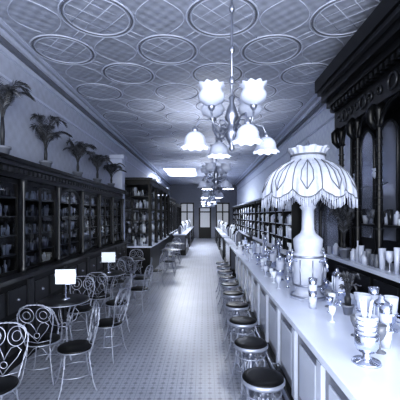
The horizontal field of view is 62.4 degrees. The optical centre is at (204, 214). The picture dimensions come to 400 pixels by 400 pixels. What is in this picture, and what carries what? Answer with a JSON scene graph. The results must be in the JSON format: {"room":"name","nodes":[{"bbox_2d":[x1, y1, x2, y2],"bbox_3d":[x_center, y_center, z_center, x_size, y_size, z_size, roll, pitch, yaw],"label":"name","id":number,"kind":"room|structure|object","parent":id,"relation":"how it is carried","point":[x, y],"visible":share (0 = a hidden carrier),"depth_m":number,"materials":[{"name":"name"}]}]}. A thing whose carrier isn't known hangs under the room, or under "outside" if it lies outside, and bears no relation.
{"room":"soda fountain parlor","nodes":[
{"label":"soda fountain parlor","id":0,"kind":"room"},
{"bbox_2d":[0,52,169,195],"bbox_3d":[-2.980,-0.300,12.600,0.200,4.400,28.800,0,0,0],"label":"wall","id":1,"kind":"structure","parent":0,"point":[24,143],"depth_m":6.15,"materials":[{"name":"paint"}]},
{"bbox_2d":[0,27,171,186],"bbox_3d":[-2.800,-2.225,12.600,0.160,0.550,28.800,0,0,0],"label":"crown molding","id":2,"kind":"structure","parent":1,"relation":"attached to","point":[9,47],"depth_m":6.32,"materials":[{"name":"beige paint"}]},
{"bbox_2d":[109,155,126,240],"bbox_3d":[-2.660,0.040,10.150,0.440,3.720,0.440,0,0,0],"label":"trim","id":3,"kind":"structure","parent":1,"relation":"attached to","point":[118,178],"depth_m":9.98,"materials":[{"name":"beige paint"}]},
{"bbox_2d":[0,238,282,399],"bbox_3d":[-0.140,1.950,12.600,5.880,0.100,28.800,0,0,0],"label":"floor","id":4,"kind":"structure","parent":0,"point":[177,350],"depth_m":4.66,"materials":[{"name":"tile"}]},
{"bbox_2d":[0,322,28,399],"bbox_3d":[-1.782,1.432,2.794,0.423,0.920,0.452,0,0,-6],"label":"chair","id":5,"kind":"object","parent":4,"relation":"on","point":[9,383],"visible":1,"depth_m":2.93,"materials":[{"name":"silver metal"}]},
{"bbox_2d":[16,304,65,386],"bbox_3d":[-1.879,1.432,3.816,0.423,0.920,0.452,0,0,-5],"label":"chair","id":6,"kind":"object","parent":4,"relation":"on","point":[45,339],"visible":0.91,"depth_m":3.68,"materials":[{"name":"silver metal"}]},
{"bbox_2d":[36,294,89,360],"bbox_3d":[-1.900,1.516,4.450,0.666,0.761,0.666,0,0,45],"label":"table","id":7,"kind":"object","parent":4,"relation":"on","point":[55,301],"visible":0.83,"depth_m":4.38,"materials":[{"name":"brown wood"}]},
{"bbox_2d":[55,269,75,299],"bbox_3d":[-1.880,0.929,4.450,0.279,0.410,0.117,0,0,-6],"label":"card stand","id":8,"kind":"object","parent":7,"relation":"on","point":[65,277],"visible":1,"depth_m":4.44,"materials":[{"name":"white paper"}]},
{"bbox_2d":[0,152,127,374],"bbox_3d":[-2.585,0.590,5.525,0.570,2.620,8.650,0,0,0],"label":"tall cabinet","id":9,"kind":"object","parent":4,"relation":"on","point":[22,285],"visible":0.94,"depth_m":5.14,"materials":[{"name":"brown wood"}]},
{"bbox_2d":[0,185,11,196],"bbox_3d":[-2.565,-0.303,4.183,0.088,0.127,0.231,0,0,0],"label":"bottle","id":10,"kind":"object","parent":9,"relation":"in","point":[8,193],"depth_m":4.21,"materials":[{"name":"grey glass"}]},
{"bbox_2d":[0,77,35,154],"bbox_3d":[-2.525,-1.263,4.242,0.569,1.082,0.720,0,0,0],"label":"potted palm","id":11,"kind":"object","parent":9,"relation":"on","point":[7,92],"visible":1,"depth_m":4.28,"materials":[{"name":"plant"}]},
{"bbox_2d":[30,113,72,166],"bbox_3d":[-2.514,-1.183,5.436,0.592,0.922,0.712,0,0,0],"label":"potted palm","id":12,"kind":"object","parent":9,"relation":"on","point":[45,136],"visible":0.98,"depth_m":5.41,"materials":[{"name":"plant"}]},
{"bbox_2d":[63,137,95,176],"bbox_3d":[-2.551,-1.175,6.862,0.518,0.907,0.768,0,0,0],"label":"potted palm","id":13,"kind":"object","parent":9,"relation":"on","point":[79,149],"visible":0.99,"depth_m":6.79,"materials":[{"name":"plant"}]},
{"bbox_2d":[88,152,111,182],"bbox_3d":[-2.548,-1.121,8.085,0.525,0.799,0.804,0,0,0],"label":"potted palm","id":14,"kind":"object","parent":9,"relation":"on","point":[97,161],"visible":0.94,"depth_m":8.03,"materials":[{"name":"plant"}]},
{"bbox_2d":[103,162,126,186],"bbox_3d":[-2.515,-1.127,9.316,0.590,0.811,0.739,0,0,0],"label":"potted palm","id":15,"kind":"object","parent":9,"relation":"on","point":[112,167],"visible":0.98,"depth_m":9.25,"materials":[{"name":"plant"}]},
{"bbox_2d":[54,300,99,399],"bbox_3d":[-1.407,1.432,3.627,0.452,0.920,0.423,0,0,-29],"label":"chair","id":16,"kind":"object","parent":4,"relation":"on","point":[74,347],"visible":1,"depth_m":3.59,"materials":[{"name":"silver metal"}]},
{"bbox_2d":[63,276,94,342],"bbox_3d":[-1.932,1.432,5.084,0.423,0.920,0.452,0,0,-9],"label":"chair","id":17,"kind":"object","parent":4,"relation":"on","point":[81,308],"visible":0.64,"depth_m":5.16,"materials":[{"name":"silver metal"}]},
{"bbox_2d":[85,272,112,324],"bbox_3d":[-1.879,1.432,5.866,0.423,0.920,0.452,0,0,-5],"label":"chair","id":18,"kind":"object","parent":4,"relation":"on","point":[97,296],"visible":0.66,"depth_m":5.71,"materials":[{"name":"silver metal"}]},
{"bbox_2d":[91,270,125,311],"bbox_3d":[-1.900,1.516,6.500,0.666,0.761,0.666,0,0,25],"label":"table","id":19,"kind":"object","parent":4,"relation":"on","point":[114,273],"visible":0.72,"depth_m":6.43,"materials":[{"name":"brown wood"}]},
{"bbox_2d":[101,252,115,272],"bbox_3d":[-1.900,0.929,6.500,0.279,0.410,0.117,0,0,-6],"label":"card stand","id":20,"kind":"object","parent":19,"relation":"on","point":[106,257],"visible":1,"depth_m":6.49,"materials":[{"name":"white paper"}]},
{"bbox_2d":[88,288,129,361],"bbox_3d":[-1.286,1.432,4.426,0.452,0.920,0.423,0,0,14],"label":"chair","id":21,"kind":"object","parent":4,"relation":"on","point":[105,323],"visible":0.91,"depth_m":4.36,"materials":[{"name":"silver metal"}]},
{"bbox_2d":[106,259,125,301],"bbox_3d":[-1.932,1.432,7.134,0.423,0.920,0.452,0,0,-9],"label":"chair","id":22,"kind":"object","parent":4,"relation":"on","point":[120,282],"visible":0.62,"depth_m":7.22,"materials":[{"name":"silver metal"}]},
{"bbox_2d":[105,273,131,334],"bbox_3d":[-1.436,1.432,5.454,0.452,0.920,0.423,0,0,-17],"label":"chair","id":23,"kind":"object","parent":4,"relation":"on","point":[109,303],"visible":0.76,"depth_m":5.40,"materials":[{"name":"silver metal"}]},
{"bbox_2d":[117,256,135,292],"bbox_3d":[-1.879,1.432,7.966,0.423,0.920,0.452,0,0,-5],"label":"chair","id":24,"kind":"object","parent":4,"relation":"on","point":[127,275],"visible":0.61,"depth_m":7.81,"materials":[{"name":"silver metal"}]},
{"bbox_2d":[122,257,144,287],"bbox_3d":[-1.900,1.516,8.600,0.666,0.761,0.666,0,0,-35],"label":"table","id":25,"kind":"object","parent":4,"relation":"on","point":[136,259],"visible":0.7,"depth_m":8.53,"materials":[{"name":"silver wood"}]},
{"bbox_2d":[129,249,142,283],"bbox_3d":[-1.932,1.432,9.234,0.423,0.920,0.452,0,0,-9],"label":"chair","id":26,"kind":"object","parent":4,"relation":"on","point":[140,266],"visible":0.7,"depth_m":9.38,"materials":[{"name":"silver metal"}]},
{"bbox_2d":[126,265,152,314],"bbox_3d":[-1.286,1.432,6.476,0.452,0.920,0.423,0,0,14],"label":"chair","id":27,"kind":"object","parent":4,"relation":"on","point":[135,288],"visible":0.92,"depth_m":6.43,"materials":[{"name":"silver metal"}]},
{"bbox_2d":[133,257,151,297],"bbox_3d":[-1.436,1.432,7.553,0.452,0.920,0.423,0,0,-11],"label":"chair","id":28,"kind":"object","parent":4,"relation":"on","point":[138,277],"visible":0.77,"depth_m":7.45,"materials":[{"name":"silver metal"}]},
{"bbox_2d":[125,177,169,273],"bbox_3d":[-2.180,0.350,13.250,0.960,3.100,5.420,0,0,0],"label":"display cabinet","id":29,"kind":"object","parent":4,"relation":"on","point":[141,197],"visible":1,"depth_m":11.37,"materials":[{"name":"brown wood"}]},
{"bbox_2d":[148,254,165,287],"bbox_3d":[-1.286,1.432,8.576,0.452,0.920,0.423,0,0,14],"label":"chair","id":30,"kind":"object","parent":4,"relation":"on","point":[154,270],"visible":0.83,"depth_m":8.52,"materials":[{"name":"silver metal"}]},
{"bbox_2d":[157,196,175,247],"bbox_3d":[-2.330,0.450,19.450,0.860,2.900,4.620,0,0,0],"label":"display cabinet","id":31,"kind":"object","parent":4,"relation":"on","point":[172,222],"visible":0.3,"depth_m":19.38,"materials":[{"name":"brown wood"}]},
{"bbox_2d":[162,247,174,276],"bbox_3d":[-1.129,1.432,10.266,0.423,0.920,0.452,0,0,-5],"label":"chair","id":32,"kind":"object","parent":4,"relation":"on","point":[166,261],"visible":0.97,"depth_m":10.11,"materials":[{"name":"silver metal"}]},
{"bbox_2d":[160,248,179,272],"bbox_3d":[-1.150,1.516,10.900,0.666,0.761,0.666,0,0,35],"label":"table","id":33,"kind":"object","parent":4,"relation":"on","point":[167,249],"visible":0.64,"depth_m":10.86,"materials":[{"name":"brown wood"}]},
{"bbox_2d":[165,242,176,268],"bbox_3d":[-1.182,1.432,11.534,0.423,0.920,0.452,0,0,-9],"label":"chair","id":34,"kind":"object","parent":4,"relation":"on","point":[170,256],"visible":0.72,"depth_m":11.67,"materials":[{"name":"silver metal"}]},
{"bbox_2d":[170,203,180,231],"bbox_3d":[-2.330,0.488,24.500,0.860,2.824,4.120,0,0,0],"label":"display cabinet","id":35,"kind":"object","parent":4,"relation":"on","point":[178,206],"visible":0.22,"depth_m":23.79,"materials":[{"name":"brown wood"}]},
{"bbox_2d":[170,241,180,263],"bbox_3d":[-1.129,1.432,12.566,0.423,0.920,0.452,0,0,-5],"label":"chair","id":36,"kind":"object","parent":4,"relation":"on","point":[178,253],"visible":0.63,"depth_m":12.40,"materials":[{"name":"silver metal"}]},
{"bbox_2d":[169,243,183,261],"bbox_3d":[-1.150,1.516,13.200,0.666,0.761,0.666,0,0,45],"label":"table","id":37,"kind":"object","parent":4,"relation":"on","point":[169,243],"visible":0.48,"depth_m":13.14,"materials":[{"name":"brown wood"}]},
{"bbox_2d":[173,222,188,254],"bbox_3d":[-1.200,1.123,17.000,0.640,1.555,3.040,0,0,0],"label":"display counter","id":38,"kind":"object","parent":4,"relation":"on","point":[181,233],"visible":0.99,"depth_m":15.53,"materials":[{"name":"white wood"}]},
{"bbox_2d":[185,220,191,246],"bbox_3d":[-1.200,1.123,21.000,0.640,1.555,3.040,0,0,0],"label":"display counter","id":39,"kind":"object","parent":4,"relation":"on","point":[187,228],"visible":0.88,"depth_m":20.55,"materials":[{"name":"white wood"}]},
{"bbox_2d":[188,220,193,240],"bbox_3d":[-1.200,1.123,24.700,0.640,1.555,3.040,0,0,0],"label":"display counter","id":40,"kind":"object","parent":4,"relation":"on","point":[189,221],"visible":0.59,"depth_m":25.13,"materials":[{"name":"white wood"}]},
{"bbox_2d":[215,220,220,243],"bbox_3d":[1.050,1.123,23.500,0.640,1.555,3.040,0,0,0],"label":"counter","id":41,"kind":"object","parent":4,"relation":"on","point":[219,221],"visible":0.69,"depth_m":23.08,"materials":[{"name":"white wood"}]},
{"bbox_2d":[216,221,223,249],"bbox_3d":[1.050,1.123,19.500,0.640,1.555,3.040,0,0,0],"label":"counter","id":42,"kind":"object","parent":4,"relation":"on","point":[221,229],"visible":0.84,"depth_m":19.07,"materials":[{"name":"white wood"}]},
{"bbox_2d":[216,261,227,291],"bbox_3d":[0.420,1.528,8.150,0.316,0.739,0.316,0,0,25],"label":"bar stool","id":43,"kind":"object","parent":4,"relation":"on","point":[218,262],"visible":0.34,"depth_m":8.07,"materials":[{"name":"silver metal"}]},
{"bbox_2d":[217,265,229,296],"bbox_3d":[0.420,1.528,7.510,0.316,0.739,0.316,0,0,42],"label":"bar stool","id":44,"kind":"object","parent":4,"relation":"on","point":[223,267],"visible":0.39,"depth_m":7.44,"materials":[{"name":"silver metal"}]},
{"bbox_2d":[219,222,229,259],"bbox_3d":[1.050,1.123,15.500,0.640,1.555,3.040,0,0,0],"label":"counter","id":45,"kind":"object","parent":4,"relation":"on","point":[226,234],"visible":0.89,"depth_m":14.79,"materials":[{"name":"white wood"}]},
{"bbox_2d":[217,270,232,307],"bbox_3d":[0.420,1.528,6.870,0.316,0.739,0.316,0,0,-30],"label":"bar stool","id":46,"kind":"object","parent":4,"relation":"on","point":[225,272],"visible":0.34,"depth_m":6.80,"materials":[{"name":"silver metal"}]},
{"bbox_2d":[219,275,235,317],"bbox_3d":[0.420,1.528,6.230,0.316,0.739,0.316,0,0,-13],"label":"bar stool","id":47,"kind":"object","parent":4,"relation":"on","point":[227,278],"visible":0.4,"depth_m":6.18,"materials":[{"name":"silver metal"}]},
{"bbox_2d":[220,282,238,328],"bbox_3d":[0.420,1.528,5.590,0.316,0.739,0.316,0,0,4],"label":"bar stool","id":48,"kind":"object","parent":4,"relation":"on","point":[229,285],"visible":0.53,"depth_m":5.52,"materials":[{"name":"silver metal"}]},
{"bbox_2d":[222,290,243,342],"bbox_3d":[0.420,1.528,4.950,0.316,0.739,0.316,0,0,21],"label":"bar stool","id":49,"kind":"object","parent":4,"relation":"on","point":[231,295],"visible":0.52,"depth_m":4.91,"materials":[{"name":"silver metal"}]},
{"bbox_2d":[224,225,247,277],"bbox_3d":[1.050,1.123,11.500,0.640,1.555,3.040,0,0,0],"label":"counter","id":50,"kind":"object","parent":4,"relation":"on","point":[235,235],"visible":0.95,"depth_m":10.51,"materials":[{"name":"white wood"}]},
{"bbox_2d":[224,301,248,365],"bbox_3d":[0.420,1.528,4.310,0.316,0.739,0.316,0,0,38],"label":"bar stool","id":51,"kind":"object","parent":4,"relation":"on","point":[236,306],"visible":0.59,"depth_m":4.27,"materials":[{"name":"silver metal"}]},
{"bbox_2d":[233,205,239,229],"bbox_3d":[2.290,0.625,23.440,0.600,2.550,5.560,0,0,0],"label":"shelving","id":52,"kind":"object","parent":4,"relation":"on","point":[236,209],"visible":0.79,"depth_m":23.15,"materials":[{"name":"black wood"}]},
{"bbox_2d":[228,316,256,391],"bbox_3d":[0.420,1.528,3.670,0.316,0.739,0.316,0,0,-34],"label":"bar stool","id":53,"kind":"object","parent":4,"relation":"on","point":[242,322],"visible":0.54,"depth_m":3.63,"materials":[{"name":"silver metal"}]},
{"bbox_2d":[238,200,255,242],"bbox_3d":[2.290,0.625,17.490,0.600,2.550,6.060,0,0,0],"label":"shelving","id":54,"kind":"object","parent":4,"relation":"on","point":[248,209],"visible":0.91,"depth_m":17.08,"materials":[{"name":"black wood"}]},
{"bbox_2d":[233,336,267,399],"bbox_3d":[0.420,1.528,3.030,0.316,0.739,0.316,0,0,-17],"label":"bar stool","id":55,"kind":"object","parent":4,"relation":"on","point":[251,345],"visible":0.74,"depth_m":2.99,"materials":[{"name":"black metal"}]},
{"bbox_2d":[241,367,284,399],"bbox_3d":[0.420,1.528,2.390,0.316,0.739,0.316,0,0,0],"label":"bar stool","id":56,"kind":"object","parent":4,"relation":"on","point":[264,381],"visible":1,"depth_m":2.34,"materials":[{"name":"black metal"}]},
{"bbox_2d":[252,198,301,256],"bbox_3d":[2.290,0.625,11.290,0.600,2.550,6.060,0,0,0],"label":"shelving","id":57,"kind":"object","parent":4,"relation":"on","point":[284,223],"visible":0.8,"depth_m":10.07,"materials":[{"name":"black wood"}]},
{"bbox_2d":[231,246,399,399],"bbox_3d":[1.210,1.355,5.080,1.016,1.086,8.356,0,0,0],"label":"counter","id":58,"kind":"object","parent":4,"relation":"on","point":[313,354],"visible":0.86,"depth_m":2.72,"materials":[{"name":"white stone"}]},
{"bbox_2d":[245,230,256,243],"bbox_3d":[1.215,0.621,8.610,0.346,0.456,0.300,0,0,0],"label":"potted fern","id":59,"kind":"object","parent":58,"relation":"on","point":[250,235],"visible":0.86,"depth_m":8.58,"materials":[{"name":"green plant"}]},
{"bbox_2d":[251,241,255,254],"bbox_3d":[1.050,0.699,7.100,0.110,0.300,0.110,0,0,0],"label":"jar","id":60,"kind":"object","parent":58,"relation":"on","point":[253,244],"visible":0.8,"depth_m":7.07,"materials":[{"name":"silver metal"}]},
{"bbox_2d":[271,271,276,282],"bbox_3d":[0.863,0.778,4.131,0.066,0.141,0.065,0,0,0],"label":"glass goblet","id":61,"kind":"object","parent":58,"relation":"on","point":[273,273],"visible":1,"depth_m":4.11,"materials":[{"name":"glass"}]},
{"bbox_2d":[276,276,281,288],"bbox_3d":[0.849,0.777,3.807,0.068,0.144,0.067,0,0,0],"label":"glass goblet","id":62,"kind":"object","parent":58,"relation":"on","point":[278,278],"visible":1,"depth_m":3.79,"materials":[{"name":"glass"}]},
{"bbox_2d":[276,253,282,268],"bbox_3d":[1.100,0.699,4.850,0.110,0.300,0.110,0,0,0],"label":"jar","id":63,"kind":"object","parent":58,"relation":"on","point":[279,256],"visible":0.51,"depth_m":4.82,"materials":[{"name":"clear glass"}]},
{"bbox_2d":[276,260,283,280],"bbox_3d":[0.992,0.724,4.316,0.108,0.250,0.147,0,0,37],"label":"glass holder","id":64,"kind":"object","parent":58,"relation":"on","point":[279,263],"depth_m":4.26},
{"bbox_2d":[285,276,289,287],"bbox_3d":[0.968,0.785,3.852,0.060,0.128,0.059,0,0,0],"label":"glass goblet","id":65,"kind":"object","parent":58,"relation":"on","point":[287,278],"visible":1,"depth_m":3.83,"materials":[{"name":"clear glass"}]},
{"bbox_2d":[286,251,290,266],"bbox_3d":[1.320,0.712,5.200,0.080,0.275,0.079,0,0,0],"label":"jar","id":66,"kind":"object","parent":58,"relation":"on","point":[288,253],"visible":0.69,"depth_m":5.17,"materials":[{"name":"clear glass"}]},
{"bbox_2d":[261,141,357,301],"bbox_3d":[1.060,0.039,3.400,0.959,1.620,0.916,0,0,36],"label":"table lamp","id":67,"kind":"object","parent":58,"relation":"on","point":[308,175],"visible":1,"depth_m":3.23,"materials":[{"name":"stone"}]},
{"bbox_2d":[308,277,316,308],"bbox_3d":[0.980,0.712,3.000,0.080,0.275,0.079,0,0,0],"label":"jar","id":68,"kind":"object","parent":58,"relation":"on","point":[312,285],"visible":1,"depth_m":2.97,"materials":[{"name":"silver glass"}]},
{"bbox_2d":[323,280,328,292],"bbox_3d":[1.316,0.781,3.588,0.064,0.137,0.063,0,0,0],"label":"glass goblet","id":69,"kind":"object","parent":58,"relation":"on","point":[326,282],"visible":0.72,"depth_m":3.57,"materials":[{"name":"clear glass"}]},
{"bbox_2d":[324,289,332,307],"bbox_3d":[1.142,0.772,3.055,0.073,0.155,0.072,0,0,0],"label":"glass goblet","id":70,"kind":"object","parent":58,"relation":"on","point":[326,291],"visible":0.51,"depth_m":3.04,"materials":[{"name":"clear glass"}]},
{"bbox_2d":[326,296,333,312],"bbox_3d":[1.089,0.782,2.880,0.063,0.134,0.062,0,0,0],"label":"glass goblet","id":71,"kind":"object","parent":58,"relation":"on","point":[329,299],"visible":0.79,"depth_m":2.86,"materials":[{"name":"clear glass"}]},
{"bbox_2d":[328,293,335,305],"bbox_3d":[1.143,0.778,2.968,0.067,0.142,0.066,0,0,0],"label":"glass goblet","id":72,"kind":"object","parent":58,"relation":"on","point":[329,294],"visible":0.42,"depth_m":2.95,"materials":[{"name":"glass"}]},
{"bbox_2d":[329,306,335,322],"bbox_3d":[1.013,0.789,2.624,0.057,0.120,0.056,0,0,0],"label":"glass goblet","id":73,"kind":"object","parent":58,"relation":"on","point":[332,309],"visible":1,"depth_m":2.61,"materials":[{"name":"glass"}]},
{"bbox_2d":[332,268,338,298],"bbox_3d":[1.360,0.699,3.400,0.110,0.300,0.110,0,0,0],"label":"jar","id":74,"kind":"object","parent":58,"relation":"on","point":[336,269],"visible":0.42,"depth_m":3.38,"materials":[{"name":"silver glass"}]},
{"bbox_2d":[334,277,345,305],"bbox_3d":[1.294,0.724,3.106,0.108,0.250,0.147,0,0,-44],"label":"glass holder","id":75,"kind":"object","parent":58,"relation":"on","point":[340,294],"depth_m":3.09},
{"bbox_2d":[334,271,359,315],"bbox_3d":[1.203,0.662,2.825,0.210,0.374,0.179,0,0,41],"label":"potted fern","id":76,"kind":"object","parent":58,"relation":"on","point":[347,277],"visible":1,"depth_m":2.80,"materials":[{"name":"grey plant"}]},
{"bbox_2d":[350,314,356,336],"bbox_3d":[1.057,0.776,2.323,0.068,0.145,0.067,0,0,0],"label":"glass goblet","id":77,"kind":"object","parent":58,"relation":"on","point":[352,316],"visible":0.47,"depth_m":2.31,"materials":[{"name":"clear glass"}]},
{"bbox_2d":[351,298,381,368],"bbox_3d":[0.930,0.669,1.900,0.160,0.361,0.160,0,0,0],"label":"stand","id":78,"kind":"object","parent":58,"relation":"on","point":[366,337],"visible":1,"depth_m":1.86,"materials":[{"name":"clear glass"}]},
{"bbox_2d":[368,286,378,313],"bbox_3d":[1.340,0.712,2.620,0.080,0.275,0.079,0,0,0],"label":"jar","id":79,"kind":"object","parent":58,"relation":"on","point":[374,291],"visible":0.34,"depth_m":2.59,"materials":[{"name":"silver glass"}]},
{"bbox_2d":[376,323,386,354],"bbox_3d":[1.082,0.764,2.041,0.080,0.170,0.079,0,0,0],"label":"glass goblet","id":80,"kind":"object","parent":58,"relation":"on","point":[382,328],"visible":0.63,"depth_m":2.02,"materials":[{"name":"clear glass"}]},
{"bbox_2d":[373,294,389,322],"bbox_3d":[1.220,0.699,2.280,0.110,0.300,0.110,0,0,0],"label":"jar","id":81,"kind":"object","parent":58,"relation":"on","point":[381,298],"visible":0.34,"depth_m":2.26,"materials":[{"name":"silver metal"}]},
{"bbox_2d":[379,303,392,348],"bbox_3d":[1.160,0.712,2.120,0.080,0.275,0.079,0,0,0],"label":"jar","id":82,"kind":"object","parent":58,"relation":"on","point":[385,309],"visible":0.8,"depth_m":2.09,"materials":[{"name":"glass"}]},
{"bbox_2d":[384,295,399,332],"bbox_3d":[1.372,0.724,2.405,0.108,0.250,0.147,0,0,-38],"label":"glass","id":83,"kind":"object","parent":58,"relation":"on","point":[393,300],"depth_m":2.38,"materials":[{"name":"clear glass"}]},
{"bbox_2d":[291,196,349,277],"bbox_3d":[2.320,0.700,7.000,0.540,2.400,2.340,0,0,0],"label":"sideboard","id":84,"kind":"object","parent":4,"relation":"on","point":[325,226],"visible":0.26,"depth_m":6.79,"materials":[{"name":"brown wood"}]},
{"bbox_2d":[321,246,330,253],"bbox_3d":[2.203,0.729,6.987,0.182,0.341,2.145,0,0,0],"label":"glassware","id":85,"kind":"object","parent":84,"relation":"on","point":[328,247],"visible":0.05,"depth_m":5.92,"materials":[{"name":"glass"}]},
{"bbox_2d":[315,0,399,318],"bbox_3d":[2.235,-0.200,3.326,0.710,4.200,4.652,0,0,0],"label":"bar","id":86,"kind":"object","parent":4,"relation":"on","point":[360,85],"visible":0.83,"depth_m":4.42,"materials":[{"name":"brown wood"}]},
{"bbox_2d":[327,202,362,257],"bbox_3d":[2.136,0.219,5.020,0.498,0.858,0.546,0,0,30],"label":"potted fern","id":87,"kind":"object","parent":86,"relation":"on","point":[344,215],"visible":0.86,"depth_m":4.94,"materials":[{"name":"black plant"}]},
{"bbox_2d":[333,209,399,273],"bbox_3d":[2.314,0.273,3.249,0.488,0.751,4.265,0,0,0],"label":"glassware","id":88,"kind":"object","parent":86,"relation":"on","point":[359,255],"visible":0.93,"depth_m":4.27,"materials":[{"name":"glass"}]},
{"bbox_2d":[0,0,381,184],"bbox_3d":[-0.140,-2.540,12.700,5.880,0.120,29.000,0,0,0],"label":"ceiling","id":89,"kind":"structure","parent":0,"point":[139,66],"depth_m":5.19,"materials":[{"name":"metal"}]},
{"bbox_2d":[162,168,197,175],"bbox_3d":[-1.375,-2.545,19.150,1.830,0.170,3.360,0,0,0],"label":"skylight window","id":90,"kind":"structure","parent":89,"relation":"attached to","point":[169,171],"depth_m":19.12,"materials":[{"name":"white glass"}]},
{"bbox_2d":[201,174,216,204],"bbox_3d":[0.260,-1.555,20.200,0.809,1.890,0.808,0,0,-41],"label":"chandelier","id":91,"kind":"object","parent":89,"relation":"hanging from","point":[203,203],"visible":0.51,"depth_m":20.11,"materials":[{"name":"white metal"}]},
{"bbox_2d":[201,179,219,201],"bbox_3d":[0.260,-1.555,15.800,0.809,1.890,0.808,0,0,-24],"label":"chandelier","id":92,"kind":"object","parent":89,"relation":"hanging from","point":[209,199],"visible":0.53,"depth_m":15.73,"materials":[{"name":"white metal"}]},
{"bbox_2d":[201,144,223,197],"bbox_3d":[0.260,-1.555,11.800,0.809,1.890,0.808,0,0,-6],"label":"chandelier","id":93,"kind":"object","parent":89,"relation":"hanging from","point":[205,194],"visible":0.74,"depth_m":11.71,"materials":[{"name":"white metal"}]},
{"bbox_2d":[197,118,232,189],"bbox_3d":[0.260,-1.555,7.800,0.809,1.890,0.808,0,0,11],"label":"chandelier","id":94,"kind":"object","parent":89,"relation":"hanging from","point":[209,167],"visible":0.95,"depth_m":7.69,"materials":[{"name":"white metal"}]},
{"bbox_2d":[180,0,279,158],"bbox_3d":[0.260,-1.555,3.200,0.809,1.890,0.808,0,0,28],"label":"chandelier","id":95,"kind":"object","parent":89,"relation":"hanging from","point":[211,95],"visible":1,"depth_m":3.12,"materials":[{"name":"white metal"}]},
{"bbox_2d":[170,184,236,237],"bbox_3d":[-0.140,-0.300,27.100,5.880,4.400,0.200,0,0,0],"label":"wall","id":96,"kind":"structure","parent":0,"point":[183,193],"depth_m":27.00,"materials":[{"name":"grey paint"}]},
{"bbox_2d":[180,203,193,225],"bbox_3d":[-1.450,0.050,26.940,1.100,2.100,0.080,0,0,0],"label":"window","id":97,"kind":"structure","parent":96,"relation":"in","point":[187,209],"depth_m":26.90,"materials":[{"name":"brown glass"}]},
{"bbox_2d":[199,208,210,237],"bbox_3d":[0.000,0.650,26.930,1.000,2.500,0.100,0,0,0],"label":"door","id":98,"kind":"structure","parent":96,"relation":"in","point":[204,213],"depth_m":26.90,"materials":[{"name":"brown wood"}]},
{"bbox_2d":[216,203,229,226],"bbox_3d":[1.450,0.050,26.940,1.100,2.100,0.080,0,0,0],"label":"window","id":99,"kind":"structure","parent":96,"relation":"in","point":[222,209],"depth_m":26.90,"materials":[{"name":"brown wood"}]},
{"bbox_2d":[255,247,261,260],"bbox_3d":[1.016,0.724,6.211,0.147,0.250,0.108,0,0,-33],"label":"glass holder","id":100,"kind":"object","parent":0,"point":[258,249],"depth_m":6.16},
{"bbox_2d":[262,233,266,257],"bbox_3d":[1.200,0.599,6.580,0.120,0.500,0.360,0,0,0],"label":"tap","id":101,"kind":"object","parent":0,"point":[265,237],"depth_m":6.56,"materials":[{"name":"silver metal"}]},
{"bbox_2d":[269,253,275,269],"bbox_3d":[1.065,0.724,5.088,0.147,0.250,0.108,0,0,39],"label":"glass holder","id":102,"kind":"object","parent":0,"point":[272,255],"depth_m":5.06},
{"bbox_2d":[275,236,280,266],"bbox_3d":[1.200,0.599,5.400,0.120,0.500,0.360,0,0,0],"label":"tap","id":103,"kind":"object","parent":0,"point":[278,245],"depth_m":5.38,"materials":[{"name":"silver metal"}]},
{"bbox_2d":[237,108,349,204],"bbox_3d":[2.700,-0.300,12.600,0.200,4.400,28.800,0,0,0],"label":"wall","id":104,"kind":"structure","parent":0,"point":[252,190],"depth_m":8.94,"materials":[{"name":"paint"}]},
{"bbox_2d":[235,97,334,190],"bbox_3d":[2.520,-2.225,12.600,0.160,0.550,28.800,0,0,0],"label":"crown molding","id":105,"kind":"structure","parent":104,"relation":"attached to","point":[317,107],"depth_m":9.18,"materials":[{"name":"beige paint"}]},
{"bbox_2d":[320,267,326,290],"bbox_3d":[1.322,0.724,3.768,0.108,0.250,0.147,0,0,-24],"label":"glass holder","id":106,"kind":"object","parent":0,"point":[324,276],"depth_m":3.71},
{"bbox_2d":[356,292,372,312],"bbox_3d":[1.220,0.724,2.500,0.147,0.250,0.108,0,0,0],"label":"glass","id":107,"kind":"object","parent":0,"point":[360,295],"depth_m":2.47,"materials":[{"name":"clear glass"}]}
]}

